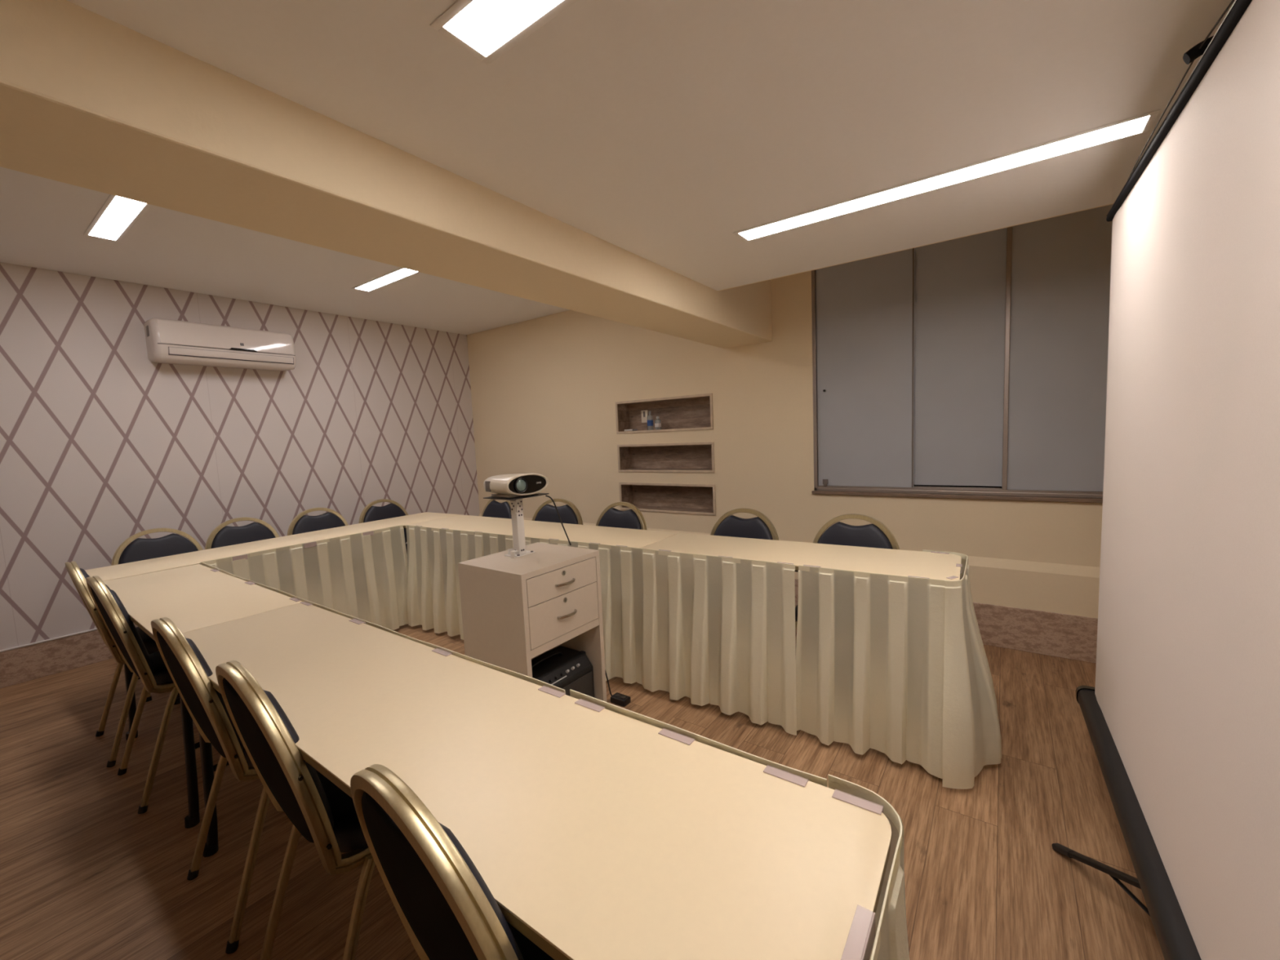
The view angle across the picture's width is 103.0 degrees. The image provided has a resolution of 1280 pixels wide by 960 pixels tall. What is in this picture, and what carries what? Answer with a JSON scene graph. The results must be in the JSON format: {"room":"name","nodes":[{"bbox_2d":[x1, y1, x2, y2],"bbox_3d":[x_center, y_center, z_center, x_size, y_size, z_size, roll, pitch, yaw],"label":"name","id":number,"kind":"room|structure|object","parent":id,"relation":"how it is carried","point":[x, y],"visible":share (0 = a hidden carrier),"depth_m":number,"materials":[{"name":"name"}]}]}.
{"room":"conference room","nodes":[
{"label":"conference room","id":0,"kind":"room"},
{"bbox_2d":[0,262,479,649],"bbox_3d":[-3.942,-0.120,2.935,0.120,2.860,7.400,1,6,35],"label":"wall","id":1,"kind":"structure","parent":0,"point":[103,444],"depth_m":3.68,"materials":[{"name":"paper"}]},
{"bbox_2d":[0,627,97,652],"bbox_3d":[-3.902,1.036,2.904,0.018,0.010,7.170,1,6,35],"label":"trim","id":2,"kind":"structure","parent":1,"relation":"attached to","point":[92,629],"depth_m":3.18,"materials":[{"name":"wood"}]},
{"bbox_2d":[0,622,137,688],"bbox_3d":[-3.899,1.148,2.915,0.014,0.216,7.170,1,6,35],"label":"baseboard","id":3,"kind":"structure","parent":1,"relation":"attached to","point":[25,664],"depth_m":3.19,"materials":[{"name":"stone"}]},
{"bbox_2d":[143,317,296,371],"bbox_3d":[-3.093,-0.998,3.809,0.220,0.290,0.852,1,6,35],"label":"air conditioner","id":4,"kind":"object","parent":1,"relation":"attached to","point":[169,341],"visible":1,"depth_m":3.69,"materials":[{"name":"white plastic"}]},
{"bbox_2d":[0,166,569,334],"bbox_3d":[-2.737,-1.252,1.809,3.096,0.050,7.192,1,6,35],"label":"ceiling","id":5,"kind":"structure","parent":0,"point":[44,222],"depth_m":3.18,"materials":[{"name":"white paint"}]},
{"bbox_2d":[83,194,151,242],"bbox_3d":[-2.394,-1.316,2.377,1.246,0.053,0.136,1,6,35],"label":"ceiling light","id":6,"kind":"object","parent":5,"relation":"attached to","point":[117,212],"visible":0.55,"depth_m":2.52,"materials":[{"name":"white plastic"}]},
{"bbox_2d":[351,267,420,292],"bbox_3d":[-1.604,-1.449,3.481,1.246,0.053,0.136,1,6,35],"label":"ceiling light","id":7,"kind":"object","parent":5,"relation":"attached to","point":[400,273],"visible":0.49,"depth_m":3.63,"materials":[{"name":"white plastic"}]},
{"bbox_2d":[0,620,1164,959],"bbox_3d":[-1.468,1.332,1.217,5.950,0.060,7.200,1,6,35],"label":"floor","id":8,"kind":"structure","parent":0,"point":[84,875],"depth_m":1.71,"materials":[{"name":"brown wood"}]},
{"bbox_2d":[65,560,159,767],"bbox_3d":[-2.347,0.783,2.481,0.437,0.892,0.523,2,6,38],"label":"banquet chair","id":9,"kind":"object","parent":8,"relation":"on","point":[78,575],"visible":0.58,"depth_m":2.24,"materials":[{"name":"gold metal"}]},
{"bbox_2d":[85,575,178,813],"bbox_3d":[-1.929,0.791,2.184,0.437,0.892,0.523,1,6,37],"label":"banquet chair","id":10,"kind":"object","parent":8,"relation":"on","point":[151,668],"visible":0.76,"depth_m":1.95,"materials":[{"name":"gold metal"}]},
{"bbox_2d":[111,528,203,702],"bbox_3d":[-2.805,0.751,3.067,0.523,0.892,0.437,1,6,35],"label":"banquet chair","id":11,"kind":"object","parent":8,"relation":"on","point":[140,548],"visible":0.24,"depth_m":3.13,"materials":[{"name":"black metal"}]},
{"bbox_2d":[102,564,302,828],"bbox_3d":[-1.947,0.858,2.224,1.314,0.753,0.420,1,6,35],"label":"banquet table","id":12,"kind":"object","parent":8,"relation":"on","point":[193,597],"visible":0.44,"depth_m":2.04,"materials":[{"name":"beige laminate"}]},
{"bbox_2d":[244,581,255,584],"bbox_3d":[-1.755,0.478,2.291,0.072,0.030,0.020,1,6,35],"label":"clip","id":13,"kind":"object","parent":12,"relation":"attached to","point":[248,582],"visible":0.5,"depth_m":2.28,"materials":[{"name":"clear plastic"}]},
{"bbox_2d":[288,597,301,601],"bbox_3d":[-1.359,0.485,2.010,0.072,0.030,0.020,1,6,35],"label":"clip","id":14,"kind":"object","parent":12,"relation":"attached to","point":[291,598],"visible":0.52,"depth_m":2.00,"materials":[{"name":"clear plastic"}]},
{"bbox_2d":[151,617,270,954],"bbox_3d":[-1.148,0.806,1.636,0.437,0.892,0.523,1,6,37],"label":"banquet chair","id":15,"kind":"object","parent":8,"relation":"on","point":[189,672],"visible":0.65,"depth_m":1.39,"materials":[{"name":"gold metal"}]},
{"bbox_2d":[204,517,279,549],"bbox_3d":[-2.553,0.709,3.419,0.523,0.892,0.437,1,6,35],"label":"banquet chair","id":16,"kind":"object","parent":8,"relation":"on","point":[222,535],"visible":0.24,"depth_m":3.48,"materials":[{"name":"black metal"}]},
{"bbox_2d":[84,511,461,704],"bbox_3d":[-2.212,0.758,3.473,0.464,0.753,2.083,1,6,33],"label":"banquet table","id":17,"kind":"object","parent":8,"relation":"on","point":[148,566],"visible":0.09,"depth_m":3.11,"materials":[{"name":"beige laminate"}]},
{"bbox_2d":[231,554,248,560],"bbox_3d":[-2.290,0.446,2.909,0.020,0.030,0.072,1,6,33],"label":"clip","id":18,"kind":"object","parent":17,"relation":"attached to","point":[245,556],"visible":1,"depth_m":2.90,"materials":[{"name":"clear plastic"}]},
{"bbox_2d":[200,524,408,630],"bbox_3d":[-2.023,0.755,3.267,0.072,0.736,1.214,1,6,32],"label":"table skirt","id":19,"kind":"object","parent":17,"relation":"attached to","point":[358,575],"visible":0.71,"depth_m":3.39,"materials":[{"name":"beige fabric"}]},
{"bbox_2d":[303,541,316,548],"bbox_3d":[-2.090,0.410,3.219,0.020,0.030,0.072,1,6,33],"label":"clip","id":20,"kind":"object","parent":17,"relation":"attached to","point":[311,544],"visible":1,"depth_m":3.21,"materials":[{"name":"clear plastic"}]},
{"bbox_2d":[362,530,373,535],"bbox_3d":[-1.891,0.374,3.528,0.021,0.030,0.072,1,6,33],"label":"clip","id":21,"kind":"object","parent":17,"relation":"attached to","point":[371,533],"visible":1,"depth_m":3.52,"materials":[{"name":"clear plastic"}]},
{"bbox_2d":[215,660,375,959],"bbox_3d":[-0.692,0.815,1.311,0.437,0.892,0.523,2,6,38],"label":"banquet chair","id":22,"kind":"object","parent":8,"relation":"on","point":[317,809],"visible":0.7,"depth_m":1.09,"materials":[{"name":"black fabric"}]},
{"bbox_2d":[287,507,348,535],"bbox_3d":[-2.283,0.663,3.797,0.523,0.892,0.437,2,6,38],"label":"banquet chair","id":23,"kind":"object","parent":8,"relation":"on","point":[301,523],"visible":0.28,"depth_m":3.87,"materials":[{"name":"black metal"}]},
{"bbox_2d":[358,498,408,552],"bbox_3d":[-1.982,0.613,4.218,0.523,0.892,0.437,1,6,35],"label":"banquet chair","id":24,"kind":"object","parent":8,"relation":"on","point":[370,513],"visible":0.23,"depth_m":4.28,"materials":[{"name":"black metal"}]},
{"bbox_2d":[350,764,554,959],"bbox_3d":[-0.155,0.827,0.906,0.437,0.892,0.523,2,7,41],"label":"banquet chair","id":25,"kind":"object","parent":8,"relation":"on","point":[446,909],"visible":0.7,"depth_m":0.66,"materials":[{"name":"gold metal"}]},
{"bbox_2d":[481,498,511,519],"bbox_3d":[-1.274,0.597,4.052,0.437,0.892,0.523,1,6,35],"label":"banquet chair","id":26,"kind":"object","parent":8,"relation":"on","point":[493,508],"visible":0.11,"depth_m":4.17,"materials":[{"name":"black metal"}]},
{"bbox_2d":[457,542,606,702],"bbox_3d":[-0.488,0.754,2.428,0.465,0.790,0.488,1,6,36],"label":"base cabinet","id":27,"kind":"object","parent":8,"relation":"on","point":[515,611],"visible":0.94,"depth_m":2.27,"materials":[{"name":"beige laminate"}]},
{"bbox_2d":[483,493,549,558],"bbox_3d":[-0.585,0.216,2.446,0.205,0.286,0.230,1,6,36],"label":"stand","id":28,"kind":"object","parent":27,"relation":"on","point":[518,550],"visible":0.93,"depth_m":2.43,"materials":[{"name":"white metal"}]},
{"bbox_2d":[483,473,548,497],"bbox_3d":[-0.594,0.020,2.429,0.220,0.106,0.242,2,7,41],"label":"projector","id":29,"kind":"object","parent":28,"relation":"on","point":[512,485],"visible":1,"depth_m":2.35,"materials":[{"name":"white plastic"}]},
{"bbox_2d":[484,480,491,492],"bbox_3d":[-0.711,0.030,2.381,0.038,0.050,0.006,2,7,41],"label":"vent","id":30,"kind":"object","parent":29,"relation":"attached to","point":[487,483],"depth_m":2.37,"materials":[{"name":"grey plastic"}]},
{"bbox_2d":[545,495,571,545],"bbox_3d":[-0.398,0.205,2.545,0.038,0.279,0.155,1,6,35],"label":"power cable","id":31,"kind":"object","parent":29,"relation":"hanging from","point":[545,495],"visible":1,"depth_m":2.52,"materials":[{"name":"black plastic"}]},
{"bbox_2d":[483,493,549,500],"bbox_3d":[-0.591,0.076,2.433,0.205,0.004,0.230,1,6,36],"label":"tray","id":32,"kind":"object","parent":28,"relation":"on","point":[519,498],"depth_m":2.38,"materials":[{"name":"black plastic"}]},
{"bbox_2d":[531,645,595,697],"bbox_3d":[-0.422,0.981,2.421,0.229,0.280,0.377,1,6,36],"label":"amplifier","id":33,"kind":"object","parent":27,"relation":"on","point":[566,668],"visible":0.48,"depth_m":2.42,"materials":[{"name":"black plastic"}]},
{"bbox_2d":[562,671,592,697],"bbox_3d":[-0.331,1.026,2.359,0.005,0.154,0.327,1,6,36],"label":"grille","id":34,"kind":"object","parent":33,"relation":"attached to","point":[582,682],"depth_m":2.42,"materials":[{"name":"grey fabric"}]},
{"bbox_2d":[530,617,599,658],"bbox_3d":[-0.495,0.708,2.428,0.412,0.035,0.438,1,6,36],"label":"shelf","id":35,"kind":"object","parent":27,"relation":"attached to","point":[559,638],"depth_m":2.28,"materials":[{"name":"beige laminate"}]},
{"bbox_2d":[182,603,891,959],"bbox_3d":[-0.565,0.885,1.236,2.091,0.753,0.436,1,6,35],"label":"banquet table","id":36,"kind":"object","parent":8,"relation":"on","point":[595,835],"visible":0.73,"depth_m":0.82,"materials":[{"name":"beige laminate"}]},
{"bbox_2d":[299,601,312,605],"bbox_3d":[-1.277,0.487,1.952,0.072,0.030,0.020,1,6,35],"label":"clip","id":37,"kind":"object","parent":36,"relation":"attached to","point":[306,603],"visible":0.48,"depth_m":1.94,"materials":[{"name":"clear plastic"}]},
{"bbox_2d":[349,618,364,624],"bbox_3d":[-0.959,0.493,1.726,0.072,0.030,0.020,1,6,35],"label":"clip","id":38,"kind":"object","parent":36,"relation":"attached to","point":[354,620],"visible":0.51,"depth_m":1.72,"materials":[{"name":"clear plastic"}]},
{"bbox_2d":[200,562,565,693],"bbox_3d":[-1.242,0.829,2.027,2.728,0.739,0.088,1,6,35],"label":"table skirt","id":39,"kind":"object","parent":36,"relation":"attached to","point":[525,677],"visible":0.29,"depth_m":1.51,"materials":[{"name":"beige fabric"}]},
{"bbox_2d":[431,648,452,656],"bbox_3d":[-0.560,0.501,1.442,0.072,0.030,0.020,1,6,35],"label":"clip","id":40,"kind":"object","parent":36,"relation":"attached to","point":[438,651],"visible":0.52,"depth_m":1.44,"materials":[{"name":"clear plastic"}]},
{"bbox_2d":[537,685,565,697],"bbox_3d":[-0.206,0.508,1.190,0.072,0.030,0.020,1,6,35],"label":"clip","id":41,"kind":"object","parent":36,"relation":"attached to","point":[545,689],"visible":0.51,"depth_m":1.19,"materials":[{"name":"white plastic"}]},
{"bbox_2d":[574,698,604,711],"bbox_3d":[-0.110,0.510,1.122,0.072,0.030,0.020,1,6,35],"label":"clip","id":42,"kind":"object","parent":36,"relation":"attached to","point":[581,702],"visible":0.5,"depth_m":1.12,"materials":[{"name":"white plastic"}]},
{"bbox_2d":[657,728,694,745],"bbox_3d":[0.071,0.513,0.993,0.072,0.030,0.020,1,6,35],"label":"clip","id":43,"kind":"object","parent":36,"relation":"attached to","point":[677,736],"visible":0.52,"depth_m":0.99,"materials":[{"name":"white plastic"}]},
{"bbox_2d":[569,688,826,786],"bbox_3d":[0.111,0.854,1.074,0.608,0.741,0.084,1,6,35],"label":"table skirt","id":44,"kind":"object","parent":36,"relation":"attached to","point":[820,780],"visible":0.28,"depth_m":0.98,"materials":[{"name":"beige fabric"}]},
{"bbox_2d":[763,764,808,786],"bbox_3d":[0.248,0.517,0.867,0.072,0.030,0.020,1,6,35],"label":"clip","id":45,"kind":"object","parent":36,"relation":"attached to","point":[788,776],"visible":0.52,"depth_m":0.86,"materials":[{"name":"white plastic"}]},
{"bbox_2d":[831,789,883,814],"bbox_3d":[0.342,0.519,0.800,0.072,0.030,0.020,1,6,35],"label":"clip","id":46,"kind":"object","parent":36,"relation":"attached to","point":[840,795],"visible":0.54,"depth_m":0.80,"materials":[{"name":"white plastic"}]},
{"bbox_2d":[840,904,875,959],"bbox_3d":[0.253,0.541,0.589,0.020,0.030,0.083,1,6,35],"label":"clip","id":47,"kind":"object","parent":36,"relation":"attached to","point":[861,935],"visible":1,"depth_m":0.59,"materials":[{"name":"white plastic"}]},
{"bbox_2d":[827,774,909,959],"bbox_3d":[0.358,0.879,0.679,0.185,0.740,0.536,-1,5,19],"label":"table skirt","id":48,"kind":"object","parent":36,"relation":"attached to","point":[891,942],"visible":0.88,"depth_m":0.68,"materials":[{"name":"beige fabric"}]},
{"bbox_2d":[404,515,679,547],"bbox_3d":[-0.721,0.695,3.447,2.062,0.753,0.502,1,6,33],"label":"banquet table","id":49,"kind":"object","parent":8,"relation":"on","point":[634,538],"visible":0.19,"depth_m":3.26,"materials":[{"name":"beige laminate"}]},
{"bbox_2d":[405,524,796,735],"bbox_3d":[-0.526,0.716,2.971,2.874,0.736,0.087,1,6,33],"label":"table skirt","id":50,"kind":"object","parent":49,"relation":"attached to","point":[716,630],"visible":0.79,"depth_m":2.52,"materials":[{"name":"beige fabric"}]},
{"bbox_2d":[531,497,582,524],"bbox_3d":[-0.683,0.607,3.642,0.437,0.892,0.523,-1,5,20],"label":"banquet chair","id":51,"kind":"object","parent":8,"relation":"on","point":[569,513],"visible":0.17,"depth_m":3.79,"materials":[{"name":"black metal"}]},
{"bbox_2d":[610,692,631,706],"bbox_3d":[-0.098,1.105,2.563,0.090,0.034,0.056,1,6,35],"label":"power strip","id":52,"kind":"object","parent":8,"relation":"on","point":[619,699],"visible":1,"depth_m":2.55,"materials":[{"name":"black plastic"}]},
{"bbox_2d":[604,668,612,695],"bbox_3d":[-0.216,0.902,2.605,0.168,0.402,0.011,0,6,30],"label":"power cable","id":53,"kind":"object","parent":52,"relation":"attached to","point":[605,668],"visible":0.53,"depth_m":2.58,"materials":[{"name":"black plastic"}]},
{"bbox_2d":[595,502,646,529],"bbox_3d":[-0.243,0.617,3.311,0.437,0.892,0.523,1,6,35],"label":"banquet chair","id":54,"kind":"object","parent":8,"relation":"on","point":[633,518],"visible":0.2,"depth_m":3.42,"materials":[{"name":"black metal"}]},
{"bbox_2d":[710,507,778,540],"bbox_3d":[0.486,0.632,2.792,0.437,0.892,0.523,1,6,35],"label":"banquet chair","id":55,"kind":"object","parent":8,"relation":"on","point":[760,526],"visible":0.27,"depth_m":2.91,"materials":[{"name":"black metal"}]},
{"bbox_2d":[640,533,961,581],"bbox_3d":[0.725,0.718,2.482,1.428,0.753,0.506,1,6,35],"label":"banquet table","id":56,"kind":"object","parent":8,"relation":"on","point":[935,566],"visible":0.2,"depth_m":2.35,"materials":[{"name":"beige laminate"}]},
{"bbox_2d":[795,564,949,778],"bbox_3d":[0.905,0.737,2.028,0.578,0.736,0.072,1,6,33],"label":"table skirt","id":57,"kind":"object","parent":56,"relation":"attached to","point":[870,646],"visible":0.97,"depth_m":2.03,"materials":[{"name":"beige fabric"}]},
{"bbox_2d":[930,551,949,554],"bbox_3d":[1.354,0.342,2.296,0.072,0.030,0.021,1,6,38],"label":"clip","id":58,"kind":"object","parent":56,"relation":"attached to","point":[931,551],"visible":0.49,"depth_m":2.29,"materials":[{"name":"clear plastic"}]},
{"bbox_2d":[922,549,1001,789],"bbox_3d":[1.352,0.712,2.089,0.288,0.736,0.719,0,5,23],"label":"table skirt","id":59,"kind":"object","parent":58,"relation":"attached to","point":[972,740],"visible":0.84,"depth_m":1.86,"materials":[{"name":"beige fabric"}]},
{"bbox_2d":[946,575,958,579],"bbox_3d":[1.181,0.382,1.923,0.043,0.030,0.020,-5,6,-26],"label":"clip","id":60,"kind":"object","parent":56,"relation":"attached to","point":[953,576],"visible":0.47,"depth_m":1.92,"materials":[{"name":"clear plastic"}]},
{"bbox_2d":[955,564,962,573],"bbox_3d":[1.305,0.363,2.081,0.020,0.030,0.043,1,6,33],"label":"clip","id":61,"kind":"object","parent":56,"relation":"attached to","point":[957,565],"visible":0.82,"depth_m":2.08,"materials":[{"name":"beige plastic"}]},
{"bbox_2d":[795,513,899,635],"bbox_3d":[0.978,0.641,2.441,0.437,0.892,0.523,1,6,35],"label":"banquet chair","id":62,"kind":"object","parent":8,"relation":"on","point":[876,535],"visible":0.25,"depth_m":2.56,"materials":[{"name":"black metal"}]},
{"bbox_2d":[1051,0,1279,959],"bbox_3d":[1.326,0.128,1.098,0.590,2.113,1.771,1,6,34],"label":"projection screen","id":63,"kind":"object","parent":8,"relation":"on","point":[1181,714],"visible":1,"depth_m":1.02,"materials":[{"name":"white fabric"}]},
{"bbox_2d":[66,0,1235,290],"bbox_3d":[-0.390,-0.796,-0.340,2.457,0.060,6.342,1,6,35],"label":"ceiling","id":64,"kind":"structure","parent":0,"point":[660,131],"depth_m":1.24,"materials":[{"name":"white paint"}]},
{"bbox_2d":[430,0,577,65],"bbox_3d":[0.138,-0.902,0.677,1.246,0.053,0.136,1,6,35],"label":"ceiling light","id":65,"kind":"object","parent":64,"relation":"attached to","point":[485,24],"visible":1,"depth_m":0.98,"materials":[{"name":"white plastic"}]},
{"bbox_2d":[444,0,559,54],"bbox_3d":[0.139,-0.885,0.678,1.210,0.012,0.100,1,6,35],"label":"diffuser","id":66,"kind":"object","parent":65,"relation":"attached to","point":[485,24],"depth_m":0.98,"materials":[{"name":"white plastic"}]},
{"bbox_2d":[733,109,1159,242],"bbox_3d":[0.926,-1.035,1.778,1.246,0.053,0.136,1,6,35],"label":"ceiling light","id":67,"kind":"object","parent":64,"relation":"attached to","point":[1135,124],"visible":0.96,"depth_m":1.67,"materials":[{"name":"white plastic"}]},
{"bbox_2d":[466,271,1102,567],"bbox_3d":[0.613,-0.451,4.085,5.950,2.800,0.200,1,6,35],"label":"wall","id":68,"kind":"structure","parent":0,"point":[545,390],"depth_m":4.00,"materials":[{"name":"beige paint"}]},
{"bbox_2d":[0,0,772,348],"bbox_3d":[-1.309,-1.064,0.815,0.389,0.835,7.200,1,6,35],"label":"ceiling beam","id":69,"kind":"structure","parent":68,"relation":"attached to","point":[88,100],"depth_m":1.23,"materials":[{"name":"beige paint"}]},
{"bbox_2d":[615,393,713,434],"bbox_3d":[0.229,-0.553,4.328,0.960,0.283,0.185,1,6,35],"label":"wall niche","id":70,"kind":"object","parent":68,"relation":"attached to","point":[687,412],"visible":0.97,"depth_m":4.38,"materials":[{"name":"brown wood"}]},
{"bbox_2d":[624,428,637,431],"bbox_3d":[-0.083,-0.446,4.549,0.120,0.017,0.017,-1,5,21],"label":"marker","id":71,"kind":"object","parent":70,"relation":"on","point":[636,429],"visible":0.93,"depth_m":4.54,"materials":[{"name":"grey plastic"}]},
{"bbox_2d":[640,409,648,422],"bbox_3d":[0.041,-0.569,4.553,0.068,0.110,0.012,1,6,35],"label":"wall socket","id":72,"kind":"object","parent":70,"relation":"attached to","point":[644,413],"visible":0.91,"depth_m":4.55,"materials":[{"name":"white plastic"}]},
{"bbox_2d":[647,420,653,426],"bbox_3d":[0.087,-0.516,4.422,0.053,0.165,0.053,1,6,35],"label":"bottle","id":73,"kind":"object","parent":70,"relation":"in","point":[650,423],"visible":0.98,"depth_m":4.40,"materials":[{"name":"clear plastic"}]},
{"bbox_2d":[654,416,661,426],"bbox_3d":[0.155,-0.491,4.383,0.055,0.115,0.055,1,6,35],"label":"bottle","id":74,"kind":"object","parent":70,"relation":"in","point":[659,424],"visible":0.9,"depth_m":4.36,"materials":[{"name":"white plastic"}]},
{"bbox_2d":[617,441,715,472],"bbox_3d":[0.245,-0.195,4.360,0.960,0.245,0.185,1,6,35],"label":"wall niche","id":75,"kind":"object","parent":68,"relation":"attached to","point":[681,457],"visible":0.96,"depth_m":4.42,"materials":[{"name":"brown wood"}]},
{"bbox_2d":[618,482,715,515],"bbox_3d":[0.259,0.144,4.390,0.960,0.249,0.185,1,6,35],"label":"wall niche","id":76,"kind":"object","parent":68,"relation":"attached to","point":[675,498],"visible":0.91,"depth_m":4.44,"materials":[{"name":"brown wood"}]},
{"bbox_2d":[479,513,1099,617],"bbox_3d":[0.594,0.694,4.091,5.950,0.522,0.035,1,6,35],"label":"trim","id":77,"kind":"structure","parent":68,"relation":"attached to","point":[1055,588],"depth_m":2.89,"materials":[{"name":"beige paint"}]},
{"bbox_2d":[795,578,1097,663],"bbox_3d":[0.592,0.832,4.081,5.938,0.250,0.010,1,6,35],"label":"baseboard","id":78,"kind":"structure","parent":68,"relation":"attached to","point":[1066,636],"depth_m":2.89,"materials":[{"name":"stone"}]},
{"bbox_2d":[811,204,1112,502],"bbox_3d":[1.931,-0.769,3.097,1.707,1.747,0.232,1,6,35],"label":"window","id":79,"kind":"structure","parent":68,"relation":"in","point":[964,367],"depth_m":3.01,"materials":[{"name":"glass"}]},
{"bbox_2d":[913,484,1001,488],"bbox_3d":[1.992,-0.790,3.181,1.685,1.725,0.020,1,6,35],"label":"window rail","id":80,"kind":"object","parent":79,"relation":"attached to","point":[913,485],"depth_m":3.24,"materials":[{"name":"grey metal"}]},
{"bbox_2d":[720,203,1113,290],"bbox_3d":[1.439,-1.401,2.209,2.456,0.649,0.020,1,6,35],"label":"trim","id":81,"kind":"structure","parent":0,"point":[1112,203],"depth_m":2.32,"materials":[{"name":"beige paint"}]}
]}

